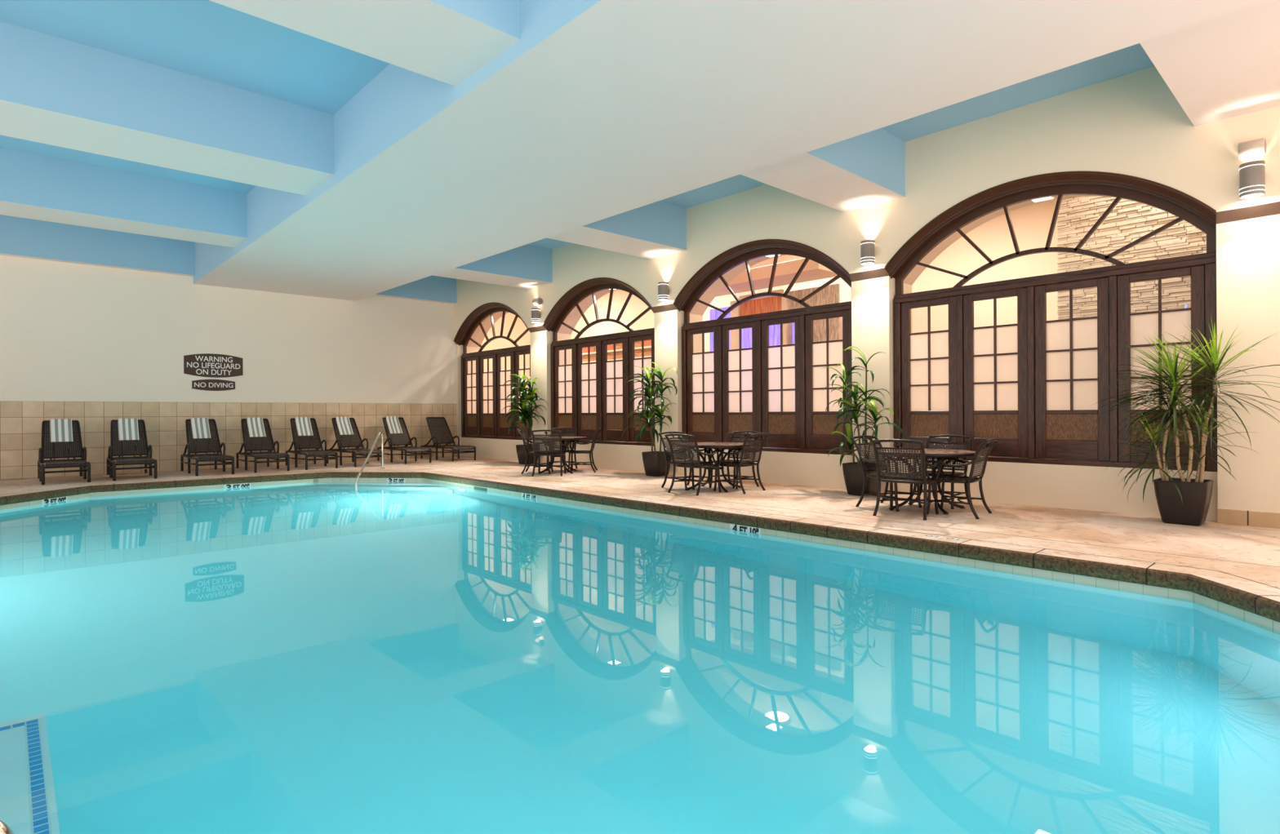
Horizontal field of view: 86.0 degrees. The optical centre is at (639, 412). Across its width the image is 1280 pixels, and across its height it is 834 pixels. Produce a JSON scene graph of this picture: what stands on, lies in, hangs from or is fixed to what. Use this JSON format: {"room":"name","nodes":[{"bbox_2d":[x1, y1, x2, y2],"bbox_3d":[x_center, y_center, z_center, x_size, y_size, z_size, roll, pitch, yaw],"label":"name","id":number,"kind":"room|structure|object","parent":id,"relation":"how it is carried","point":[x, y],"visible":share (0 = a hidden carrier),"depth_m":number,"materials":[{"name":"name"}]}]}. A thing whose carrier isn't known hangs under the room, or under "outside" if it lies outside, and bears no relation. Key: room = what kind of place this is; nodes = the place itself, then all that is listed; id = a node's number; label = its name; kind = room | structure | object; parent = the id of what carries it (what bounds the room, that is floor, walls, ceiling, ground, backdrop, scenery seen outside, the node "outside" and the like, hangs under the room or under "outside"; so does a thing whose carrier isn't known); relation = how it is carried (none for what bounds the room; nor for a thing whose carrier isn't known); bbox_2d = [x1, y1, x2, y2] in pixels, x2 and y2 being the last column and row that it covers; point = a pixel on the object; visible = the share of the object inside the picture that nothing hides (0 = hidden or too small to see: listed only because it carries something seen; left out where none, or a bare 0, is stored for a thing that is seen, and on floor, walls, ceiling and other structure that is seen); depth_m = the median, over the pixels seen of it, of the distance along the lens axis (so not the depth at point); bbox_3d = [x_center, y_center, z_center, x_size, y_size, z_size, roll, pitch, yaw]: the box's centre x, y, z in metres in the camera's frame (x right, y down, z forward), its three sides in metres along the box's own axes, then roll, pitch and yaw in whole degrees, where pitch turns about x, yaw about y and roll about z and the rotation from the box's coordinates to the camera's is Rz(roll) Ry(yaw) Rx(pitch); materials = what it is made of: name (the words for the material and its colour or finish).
{"room":"indoor swimming pool","nodes":[
{"label":"indoor swimming pool","id":0,"kind":"room"},
{"bbox_2d":[0,255,456,404],"bbox_3d":[-11.463,-1.153,14.034,18.300,5.450,0.200,0,0,-43],"label":"wall","id":1,"kind":"structure","parent":0,"point":[69,331],"depth_m":15.34,"materials":[{"name":"beige paint"}]},
{"bbox_2d":[182,353,243,377],"bbox_3d":[-9.657,-1.068,15.553,1.179,0.560,0.030,0,0,-43],"label":"warning sign","id":2,"kind":"object","parent":1,"relation":"attached to","point":[198,365],"visible":1,"depth_m":15.52,"materials":[{"name":"brown paint"}]},
{"bbox_2d":[191,378,235,391],"bbox_3d":[-9.657,-0.628,15.550,0.869,0.284,0.030,0,0,-43],"label":"sign","id":3,"kind":"object","parent":1,"relation":"attached to","point":[204,384],"visible":1,"depth_m":15.53,"materials":[{"name":"brown paint"}]},
{"bbox_2d":[0,401,457,479],"bbox_3d":[-11.668,0.523,13.698,17.530,1.499,0.022,0,0,-43],"label":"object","id":4,"kind":"structure","parent":1,"relation":"attached to","point":[20,422],"depth_m":15.13,"materials":[{"name":"beige tile"}]},
{"bbox_2d":[481,312,530,372],"bbox_3d":[-4.921,-1.363,23.272,3.940,5.400,0.200,0,0,-43],"label":"wall","id":5,"kind":"structure","parent":0,"point":[519,327],"depth_m":23.50,"materials":[{"name":"beige paint"}]},
{"bbox_2d":[582,339,651,363],"bbox_3d":[-0.514,-0.501,20.432,0.550,3.427,3.548,0,0,-43],"label":"window panes","id":6,"kind":"object","parent":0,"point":[647,344],"visible":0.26,"depth_m":20.23,"materials":[{"name":"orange glass"}]},
{"bbox_2d":[582,355,651,363],"bbox_3d":[-0.703,-1.558,20.262,0.050,0.050,3.548,0,0,-43],"label":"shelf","id":7,"kind":"object","parent":6,"relation":"attached to","point":[635,357],"depth_m":20.39,"materials":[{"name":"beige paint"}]},
{"bbox_2d":[582,346,651,355],"bbox_3d":[-0.704,-1.838,20.262,0.050,0.050,3.548,0,0,-43],"label":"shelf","id":8,"kind":"object","parent":6,"relation":"attached to","point":[637,348],"depth_m":20.25,"materials":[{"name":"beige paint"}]},
{"bbox_2d":[0,0,1279,304],"bbox_3d":[-3.585,-3.441,4.930,17.480,1.060,24.080,0,0,-43],"label":"ceiling","id":9,"kind":"structure","parent":0,"point":[353,150],"depth_m":7.29,"materials":[{"name":"blue paint"}]},
{"bbox_2d":[0,456,1279,588],"bbox_3d":[-4.287,1.233,6.316,18.300,0.001,21.100,0,0,-43],"label":"floor","id":10,"kind":"structure","parent":0,"point":[1251,553],"depth_m":8.03,"materials":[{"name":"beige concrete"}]},
{"bbox_2d":[37,420,90,484],"bbox_3d":[-10.836,0.706,12.891,0.686,1.126,1.763,0,0,-43],"label":"sun lounger","id":11,"kind":"object","parent":10,"relation":"on","point":[82,463],"visible":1,"depth_m":13.04,"materials":[{"name":"brown wicker"}]},
{"bbox_2d":[49,418,72,442],"bbox_3d":[-11.232,0.341,13.315,0.331,0.445,0.391,0,0,-43],"label":"towel","id":12,"kind":"object","parent":11,"relation":"on","point":[60,429],"visible":0.98,"depth_m":13.29,"materials":[{"name":"white fabric"}]},
{"bbox_2d":[102,467,158,476],"bbox_3d":[-10.238,1.211,13.997,0.501,0.108,1.025,0,0,24],"label":"cord","id":13,"kind":"object","parent":10,"relation":"on","point":[157,468],"visible":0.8,"depth_m":13.81,"materials":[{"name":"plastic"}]},
{"bbox_2d":[106,419,157,480],"bbox_3d":[-10.082,0.702,13.591,0.686,1.126,1.763,0,0,-41],"label":"sun lounger","id":14,"kind":"object","parent":10,"relation":"on","point":[111,464],"visible":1,"depth_m":13.75,"materials":[{"name":"brown wicker"}]},
{"bbox_2d":[117,418,138,440],"bbox_3d":[-10.463,0.337,14.028,0.331,0.445,0.391,0,0,-41],"label":"towel","id":15,"kind":"object","parent":14,"relation":"on","point":[127,428],"visible":1,"depth_m":14.00,"materials":[{"name":"white fabric"}]},
{"bbox_2d":[180,418,234,476],"bbox_3d":[-9.136,0.697,14.469,0.686,1.126,1.763,0,0,-42],"label":"sun lounger","id":16,"kind":"object","parent":10,"relation":"on","point":[215,457],"visible":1,"depth_m":14.63,"materials":[{"name":"brown wicker"}]},
{"bbox_2d":[190,417,210,439],"bbox_3d":[-9.539,0.332,14.886,0.331,0.445,0.391,0,0,-42],"label":"towel","id":17,"kind":"object","parent":16,"relation":"on","point":[200,426],"visible":0.98,"depth_m":14.86,"materials":[{"name":"white fabric"}]},
{"bbox_2d":[235,418,289,472],"bbox_3d":[-8.363,0.693,15.186,0.686,1.126,1.763,0,0,-41],"label":"sun lounger","id":18,"kind":"object","parent":10,"relation":"on","point":[268,455],"visible":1,"depth_m":15.34,"materials":[{"name":"brown wicker"}]},
{"bbox_2d":[245,417,266,437],"bbox_3d":[-8.748,0.328,15.620,0.331,0.445,0.391,0,0,-41],"label":"towel","id":19,"kind":"object","parent":18,"relation":"on","point":[255,425],"visible":0.98,"depth_m":15.59,"materials":[{"name":"white fabric"}]},
{"bbox_2d":[285,417,337,470],"bbox_3d":[-7.616,0.689,15.879,0.686,1.126,1.763,0,0,-40],"label":"sun lounger","id":20,"kind":"object","parent":10,"relation":"on","point":[297,442],"visible":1,"depth_m":16.03,"materials":[{"name":"brown wicker"}]},
{"bbox_2d":[294,417,313,435],"bbox_3d":[-8.001,0.324,16.314,0.331,0.445,0.391,0,0,-40],"label":"towel","id":21,"kind":"object","parent":20,"relation":"on","point":[304,428],"visible":0.97,"depth_m":16.28,"materials":[{"name":"white fabric"}]},
{"bbox_2d":[326,417,381,467],"bbox_3d":[-6.895,0.685,16.549,0.686,1.126,1.763,0,0,-44],"label":"sun lounger","id":22,"kind":"object","parent":10,"relation":"on","point":[349,438],"visible":0.95,"depth_m":16.69,"materials":[{"name":"brown wicker"}]},
{"bbox_2d":[334,417,353,435],"bbox_3d":[-7.317,0.320,16.949,0.331,0.445,0.391,0,0,-44],"label":"towel","id":23,"kind":"object","parent":22,"relation":"on","point":[344,428],"visible":0.98,"depth_m":16.92,"materials":[{"name":"white fabric"}]},
{"bbox_2d":[355,431,384,486],"bbox_3d":[-5.592,1.177,14.272,0.110,1.526,1.992,0,0,-7],"label":"handrail","id":24,"kind":"object","parent":10,"relation":"attached to","point":[380,433],"visible":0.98,"depth_m":14.60,"materials":[{"name":"silver metal"}]},
{"bbox_2d":[377,417,431,464],"bbox_3d":[-5.988,0.680,17.391,0.686,1.126,1.763,0,0,-42],"label":"sun lounger","id":25,"kind":"object","parent":10,"relation":"on","point":[411,449],"visible":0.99,"depth_m":17.54,"materials":[{"name":"brown wicker"}]},
{"bbox_2d":[384,416,402,433],"bbox_3d":[-6.399,0.315,17.801,0.331,0.445,0.391,0,0,-42],"label":"towel","id":26,"kind":"object","parent":25,"relation":"on","point":[393,422],"visible":0.99,"depth_m":17.77,"materials":[{"name":"white fabric"}]},
{"bbox_2d":[420,417,475,462],"bbox_3d":[-5.104,0.675,18.212,0.686,1.126,1.763,0,0,-44],"label":"sun lounger","id":27,"kind":"object","parent":10,"relation":"on","point":[436,425],"visible":0.98,"depth_m":18.41,"materials":[{"name":"brown wicker"}]},
{"bbox_2d":[501,370,548,464],"bbox_3d":[-2.819,0.098,16.297,0.815,2.254,1.146,0,0,-43],"label":"potted plant","id":28,"kind":"object","parent":10,"relation":"on","point":[526,413],"visible":0.96,"depth_m":16.28,"materials":[{"name":"green plant"}]},
{"bbox_2d":[516,428,553,474],"bbox_3d":[-2.135,0.777,13.987,0.694,0.907,0.655,0,0,-1],"label":"patio chair","id":29,"kind":"object","parent":10,"relation":"on","point":[520,432],"visible":0.74,"depth_m":13.87,"materials":[{"name":"brown metal"}]},
{"bbox_2d":[531,430,568,476],"bbox_3d":[-1.776,0.775,13.412,0.655,0.907,0.694,0,0,3],"label":"patio chair","id":30,"kind":"object","parent":10,"relation":"on","point":[539,454],"visible":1,"depth_m":13.24,"materials":[{"name":"brown metal"}]},
{"bbox_2d":[528,436,586,473],"bbox_3d":[-1.685,0.860,14.095,1.200,0.718,1.200,0,0,1],"label":"patio table","id":31,"kind":"object","parent":10,"relation":"on","point":[568,439],"visible":0.64,"depth_m":13.95,"materials":[{"name":"brown metal"}]},
{"bbox_2d":[544,427,577,471],"bbox_3d":[-1.669,0.774,14.696,0.655,0.907,0.694,0,0,3],"label":"patio chair","id":32,"kind":"object","parent":10,"relation":"on","point":[563,433],"visible":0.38,"depth_m":14.89,"materials":[{"name":"brown metal"}]},
{"bbox_2d":[567,428,601,472],"bbox_3d":[-1.143,0.771,14.218,0.694,0.907,0.655,0,0,0],"label":"patio chair","id":33,"kind":"object","parent":10,"relation":"on","point":[590,452],"visible":0.98,"depth_m":13.95,"materials":[{"name":"brown metal"}]},
{"bbox_2d":[0,471,1279,622],"bbox_3d":[-3.421,1.291,6.979,8.902,0.130,16.027,0,0,-43],"label":"pool coping","id":34,"kind":"structure","parent":10,"relation":"attached to","point":[1258,598],"depth_m":6.91,"materials":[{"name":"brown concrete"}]},
{"bbox_2d":[732,511,760,515],"bbox_3d":[1.282,1.202,8.224,0.130,0.003,0.350,0,0,-43],"label":"marker","id":35,"kind":"object","parent":34,"relation":"on","point":[738,512],"visible":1,"depth_m":8.22,"materials":[{"name":"white tile"}]},
{"bbox_2d":[923,534,963,541],"bbox_3d":[2.890,1.193,6.551,0.130,0.003,0.350,0,0,-43],"label":"marker","id":36,"kind":"object","parent":34,"relation":"on","point":[926,535],"visible":1,"depth_m":6.54,"materials":[{"name":"white tile"}]},
{"bbox_2d":[622,362,677,476],"bbox_3d":[0.174,0.110,13.087,0.811,2.197,1.159,0,0,-43],"label":"potted plant","id":37,"kind":"object","parent":10,"relation":"on","point":[654,462],"visible":0.98,"depth_m":13.09,"materials":[{"name":"green plant"}]},
{"bbox_2d":[657,431,712,490],"bbox_3d":[0.721,0.761,11.083,0.655,0.907,0.694,0,0,-39],"label":"patio chair","id":38,"kind":"object","parent":10,"relation":"on","point":[665,451],"visible":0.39,"depth_m":11.06,"materials":[{"name":"brown metal"}]},
{"bbox_2d":[664,433,723,495],"bbox_3d":[0.798,0.761,10.352,0.694,0.907,0.655,0,0,-45],"label":"patio chair","id":39,"kind":"object","parent":10,"relation":"on","point":[684,464],"visible":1,"depth_m":10.26,"materials":[{"name":"brown metal"}]},
{"bbox_2d":[676,442,751,492],"bbox_3d":[1.165,0.845,10.832,1.200,0.718,1.200,0,0,27],"label":"patio table","id":40,"kind":"object","parent":10,"relation":"on","point":[700,445],"visible":0.75,"depth_m":10.74,"materials":[{"name":"brown metal"}]},
{"bbox_2d":[707,431,759,488],"bbox_3d":[1.560,0.757,11.216,0.694,0.907,0.655,0,0,-45],"label":"patio chair","id":41,"kind":"object","parent":10,"relation":"on","point":[737,457],"visible":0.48,"depth_m":11.27,"materials":[{"name":"brown metal"}]},
{"bbox_2d":[711,432,768,493],"bbox_3d":[1.559,0.757,10.536,0.694,0.907,0.655,0,0,41],"label":"patio chair","id":42,"kind":"object","parent":10,"relation":"on","point":[743,451],"visible":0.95,"depth_m":10.46,"materials":[{"name":"brown metal"}]},
{"bbox_2d":[822,346,902,496],"bbox_3d":[3.121,0.103,9.906,0.808,2.179,1.168,0,0,-43],"label":"potted plant","id":43,"kind":"object","parent":10,"relation":"on","point":[853,475],"visible":0.89,"depth_m":9.94,"materials":[{"name":"green plant"}]},
{"bbox_2d":[850,435,922,511],"bbox_3d":[3.120,0.749,8.719,0.655,0.907,0.694,0,0,-39],"label":"patio chair","id":44,"kind":"object","parent":10,"relation":"on","point":[862,458],"visible":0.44,"depth_m":8.71,"materials":[{"name":"brown metal"}]},
{"bbox_2d":[871,439,941,520],"bbox_3d":[3.083,0.749,7.972,0.655,0.907,0.694,0,0,38],"label":"patio chair","id":45,"kind":"object","parent":10,"relation":"on","point":[889,478],"visible":0.98,"depth_m":7.85,"materials":[{"name":"brown metal"}]},
{"bbox_2d":[876,448,981,514],"bbox_3d":[3.563,0.832,8.514,1.200,0.718,1.200,0,0,41],"label":"patio table","id":46,"kind":"object","parent":10,"relation":"on","point":[940,454],"visible":0.59,"depth_m":8.36,"materials":[{"name":"brown metal"}]},
{"bbox_2d":[906,435,973,509],"bbox_3d":[3.893,0.744,8.879,0.694,0.907,0.655,0,0,-45],"label":"patio chair","id":47,"kind":"object","parent":10,"relation":"on","point":[953,473],"visible":0.48,"depth_m":8.89,"materials":[{"name":"brown metal"}]},
{"bbox_2d":[925,438,999,519],"bbox_3d":[3.781,0.745,8.041,0.694,0.907,0.655,0,0,40],"label":"patio chair","id":48,"kind":"object","parent":10,"relation":"on","point":[952,479],"visible":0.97,"depth_m":7.98,"materials":[{"name":"brown metal"}]},
{"bbox_2d":[1094,315,1279,525],"bbox_3d":[5.645,0.074,7.118,1.022,2.212,1.786,0,0,-37],"label":"potted plant","id":49,"kind":"object","parent":10,"relation":"on","point":[1182,500],"visible":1,"depth_m":7.23,"materials":[{"name":"green plant"}]},
{"bbox_2d":[571,199,1057,351],"bbox_3d":[4.861,-1.416,15.775,0.200,5.400,24.500,0,0,-43],"label":"wall","id":50,"kind":"structure","parent":0,"point":[1031,224],"depth_m":13.69,"materials":[{"name":"beige paint"}]},
{"bbox_2d":[453,66,1279,521],"bbox_3d":[2.035,-1.251,12.264,0.820,5.500,21.200,0,0,-43],"label":"wall","id":51,"kind":"structure","parent":0,"point":[1132,124],"depth_m":9.03,"materials":[{"name":"beige paint"}]},
{"bbox_2d":[453,302,530,345],"bbox_3d":[-3.914,-2.420,18.291,0.332,0.976,3.724,0,0,-43],"label":"trim","id":52,"kind":"structure","parent":51,"relation":"attached to","point":[477,313],"depth_m":18.98,"materials":[{"name":"brown wood"}]},
{"bbox_2d":[461,307,530,440],"bbox_3d":[-3.829,-1.060,18.363,0.140,3.508,3.676,0,0,-43],"label":"window","id":53,"kind":"structure","parent":51,"relation":"in","point":[484,396],"depth_m":18.54,"materials":[{"name":"brown wood"}]},
{"bbox_2d":[531,307,540,323],"bbox_3d":[-2.489,-2.322,16.379,0.207,0.330,0.198,0,0,-43],"label":"wall sconce","id":54,"kind":"object","parent":51,"relation":"attached to","point":[535,315],"visible":1,"depth_m":16.30,"materials":[{"name":"grey metal"}]},
{"bbox_2d":[532,297,542,306],"bbox_3d":[-2.430,-2.647,16.338,0.177,0.170,0.203,0,0,-43],"label":"wall fitting","id":55,"kind":"object","parent":51,"relation":"attached to","point":[538,301],"visible":1,"depth_m":16.27,"materials":[{"name":"beige plastic"}]},
{"bbox_2d":[542,277,654,332],"bbox_3d":[-0.927,-2.436,15.073,0.332,0.976,3.724,0,0,-43],"label":"trim","id":56,"kind":"structure","parent":51,"relation":"attached to","point":[572,294],"depth_m":15.61,"materials":[{"name":"brown wood"}]},
{"bbox_2d":[550,284,654,446],"bbox_3d":[-0.843,-1.077,15.146,0.140,3.508,3.676,0,0,-43],"label":"window","id":57,"kind":"structure","parent":51,"relation":"in","point":[588,397],"depth_m":15.08,"materials":[{"name":"brown wood"}]},
{"bbox_2d":[657,281,668,301],"bbox_3d":[0.450,-2.337,13.212,0.207,0.330,0.198,0,0,-43],"label":"wall sconce","id":58,"kind":"object","parent":51,"relation":"attached to","point":[663,287],"visible":1,"depth_m":13.12,"materials":[{"name":"grey metal"}]},
{"bbox_2d":[673,239,851,311],"bbox_3d":[2.020,-2.452,11.898,0.332,0.976,3.724,0,0,-43],"label":"trim","id":59,"kind":"structure","parent":51,"relation":"attached to","point":[701,276],"depth_m":12.18,"materials":[{"name":"brown wood"}]},
{"bbox_2d":[681,248,852,455],"bbox_3d":[2.105,-1.092,11.970,0.140,3.508,3.676,0,0,-43],"label":"window","id":60,"kind":"structure","parent":51,"relation":"in","point":[777,391],"depth_m":11.81,"materials":[{"name":"brown wood"}]},
{"bbox_2d":[453,201,1279,344],"bbox_3d":[1.764,-2.048,12.017,0.092,0.109,21.200,0,0,-43],"label":"trim","id":61,"kind":"structure","parent":51,"relation":"attached to","point":[1269,209],"depth_m":7.25,"materials":[{"name":"brown paint"}]},
{"bbox_2d":[860,240,875,265],"bbox_3d":[3.350,-2.353,10.088,0.207,0.330,0.198,0,0,-43],"label":"wall sconce","id":62,"kind":"object","parent":51,"relation":"attached to","point":[867,255],"visible":1,"depth_m":10.00,"materials":[{"name":"grey metal"}]},
{"bbox_2d":[884,171,1216,279],"bbox_3d":[4.950,-2.467,8.741,0.332,0.976,3.724,0,0,-43],"label":"trim","id":63,"kind":"structure","parent":51,"relation":"attached to","point":[987,197],"depth_m":8.59,"materials":[{"name":"brown wood"}]},
{"bbox_2d":[893,185,1217,471],"bbox_3d":[5.035,-1.108,8.813,0.140,3.508,3.676,0,0,-43],"label":"window","id":64,"kind":"structure","parent":51,"relation":"in","point":[1033,385],"depth_m":8.63,"materials":[{"name":"brown wood"}]},
{"bbox_2d":[1217,508,1279,528],"bbox_3d":[7.597,1.092,5.806,0.023,0.155,4.184,0,0,-43],"label":"baseboard","id":65,"kind":"structure","parent":51,"relation":"attached to","point":[1254,518],"depth_m":7.15,"materials":[{"name":"tile"}]},
{"bbox_2d":[1237,137,1266,159],"bbox_3d":[6.242,-2.689,6.994,0.177,0.170,0.203,0,0,-43],"label":"wall fitting","id":66,"kind":"object","parent":51,"relation":"attached to","point":[1255,148],"visible":1,"depth_m":6.94,"materials":[{"name":"beige plastic"}]},
{"bbox_2d":[1239,160,1265,199],"bbox_3d":[6.231,-2.369,6.984,0.207,0.330,0.198,0,0,-43],"label":"wall sconce","id":67,"kind":"object","parent":51,"relation":"attached to","point":[1251,174],"visible":1,"depth_m":6.91,"materials":[{"name":"grey metal"}]},
{"bbox_2d":[1031,196,1055,202],"bbox_3d":[5.259,-2.827,8.988,0.260,0.046,0.260,0,0,-43],"label":"recessed light","id":68,"kind":"object","parent":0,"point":[1049,197],"visible":0.38,"depth_m":9.02,"materials":[{"name":"white paint"}]},
{"bbox_2d":[1056,196,1206,319],"bbox_3d":[8.633,-1.046,8.229,0.740,4.420,6.290,0,0,-43],"label":"stone wall","id":69,"kind":"structure","parent":0,"point":[1130,220],"depth_m":9.65,"materials":[{"name":"beige stone"}]},
{"bbox_2d":[1184,302,1191,308],"bbox_3d":[7.290,-1.379,9.092,0.032,0.160,0.120,0,0,-43],"label":"wall switch","id":70,"kind":"object","parent":69,"relation":"attached to","point":[1186,304],"visible":0.31,"depth_m":9.10,"materials":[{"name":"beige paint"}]},
{"bbox_3d":[3.015,1.244,14.730,3.950,0.100,23.500,0,0,-43],"label":"floor","id":71,"kind":"structure","parent":0,"visible":0},
{"bbox_2d":[709,257,839,351],"bbox_3d":[2.784,-1.009,15.663,1.000,4.408,3.649,0,0,-43],"label":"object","id":72,"kind":"object","parent":71,"relation":"on","point":[785,272],"visible":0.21,"depth_m":15.36,"materials":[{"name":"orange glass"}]},
{"bbox_3d":[-3.353,2.243,7.352,8.980,1.490,16.055,0,0,-43],"label":"basin","id":73,"kind":"object","parent":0,"visible":0},
{"bbox_2d":[0,820,13,833],"bbox_3d":[-1.803,1.386,1.086,0.061,1.047,1.229,0,0,43],"label":"handrail","id":74,"kind":"object","parent":73,"relation":"on","point":[5,828],"visible":1,"depth_m":1.50,"materials":[{"name":"silver metal"}]},
{"bbox_2d":[0,480,1279,833],"bbox_3d":[-3.414,2.373,6.978,8.440,1.910,15.561,0,0,-43],"label":"pool water","id":75,"kind":"object","parent":73,"relation":"in","point":[331,657],"visible":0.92,"depth_m":3.56,"materials":[{"name":"blue liquid"}]},
{"bbox_2d":[0,478,1279,631],"bbox_3d":[-3.419,1.430,6.978,8.380,0.147,15.501,0,0,-43],"label":"trim","id":76,"kind":"structure","parent":73,"relation":"attached to","point":[1264,621],"depth_m":6.86,"materials":[{"name":"tile"}]},
{"bbox_2d":[41,496,66,503],"bbox_3d":[-9.555,1.453,11.202,0.012,0.128,0.456,0,0,3],"label":"depth marker","id":77,"kind":"object","parent":76,"relation":"attached to","point":[64,498],"visible":0.58,"depth_m":11.19,"materials":[{"name":"white tile"}]},
{"bbox_2d":[224,483,251,488],"bbox_3d":[-7.811,1.443,13.327,0.456,0.128,0.012,0,0,-41],"label":"depth marker","id":78,"kind":"object","parent":76,"relation":"attached to","point":[242,484],"visible":0.56,"depth_m":13.32,"materials":[{"name":"white tile"}]},
{"bbox_2d":[386,478,405,481],"bbox_3d":[-5.090,1.429,14.321,0.396,0.128,0.013,0,0,5],"label":"depth marker","id":79,"kind":"object","parent":76,"relation":"attached to","point":[388,479],"visible":0.67,"depth_m":14.31,"materials":[{"name":"white tile"}]},
{"bbox_2d":[474,486,486,491],"bbox_3d":[-2.925,1.423,12.586,0.014,0.105,0.450,0,0,-43],"label":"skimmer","id":80,"kind":"object","parent":76,"relation":"attached to","point":[475,487],"visible":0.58,"depth_m":12.57,"materials":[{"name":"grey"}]},
{"bbox_2d":[521,493,537,498],"bbox_3d":[-1.841,1.411,11.409,0.012,0.128,0.456,0,0,-43],"label":"depth marker","id":81,"kind":"object","parent":76,"relation":"attached to","point":[523,495],"visible":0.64,"depth_m":11.40,"materials":[{"name":"white tile"}]},
{"bbox_2d":[729,524,760,533],"bbox_3d":[1.241,1.395,8.089,0.012,0.128,0.456,0,0,-43],"label":"depth marker","id":82,"kind":"object","parent":76,"relation":"attached to","point":[734,526],"visible":0.59,"depth_m":8.08,"materials":[{"name":"white tile"}]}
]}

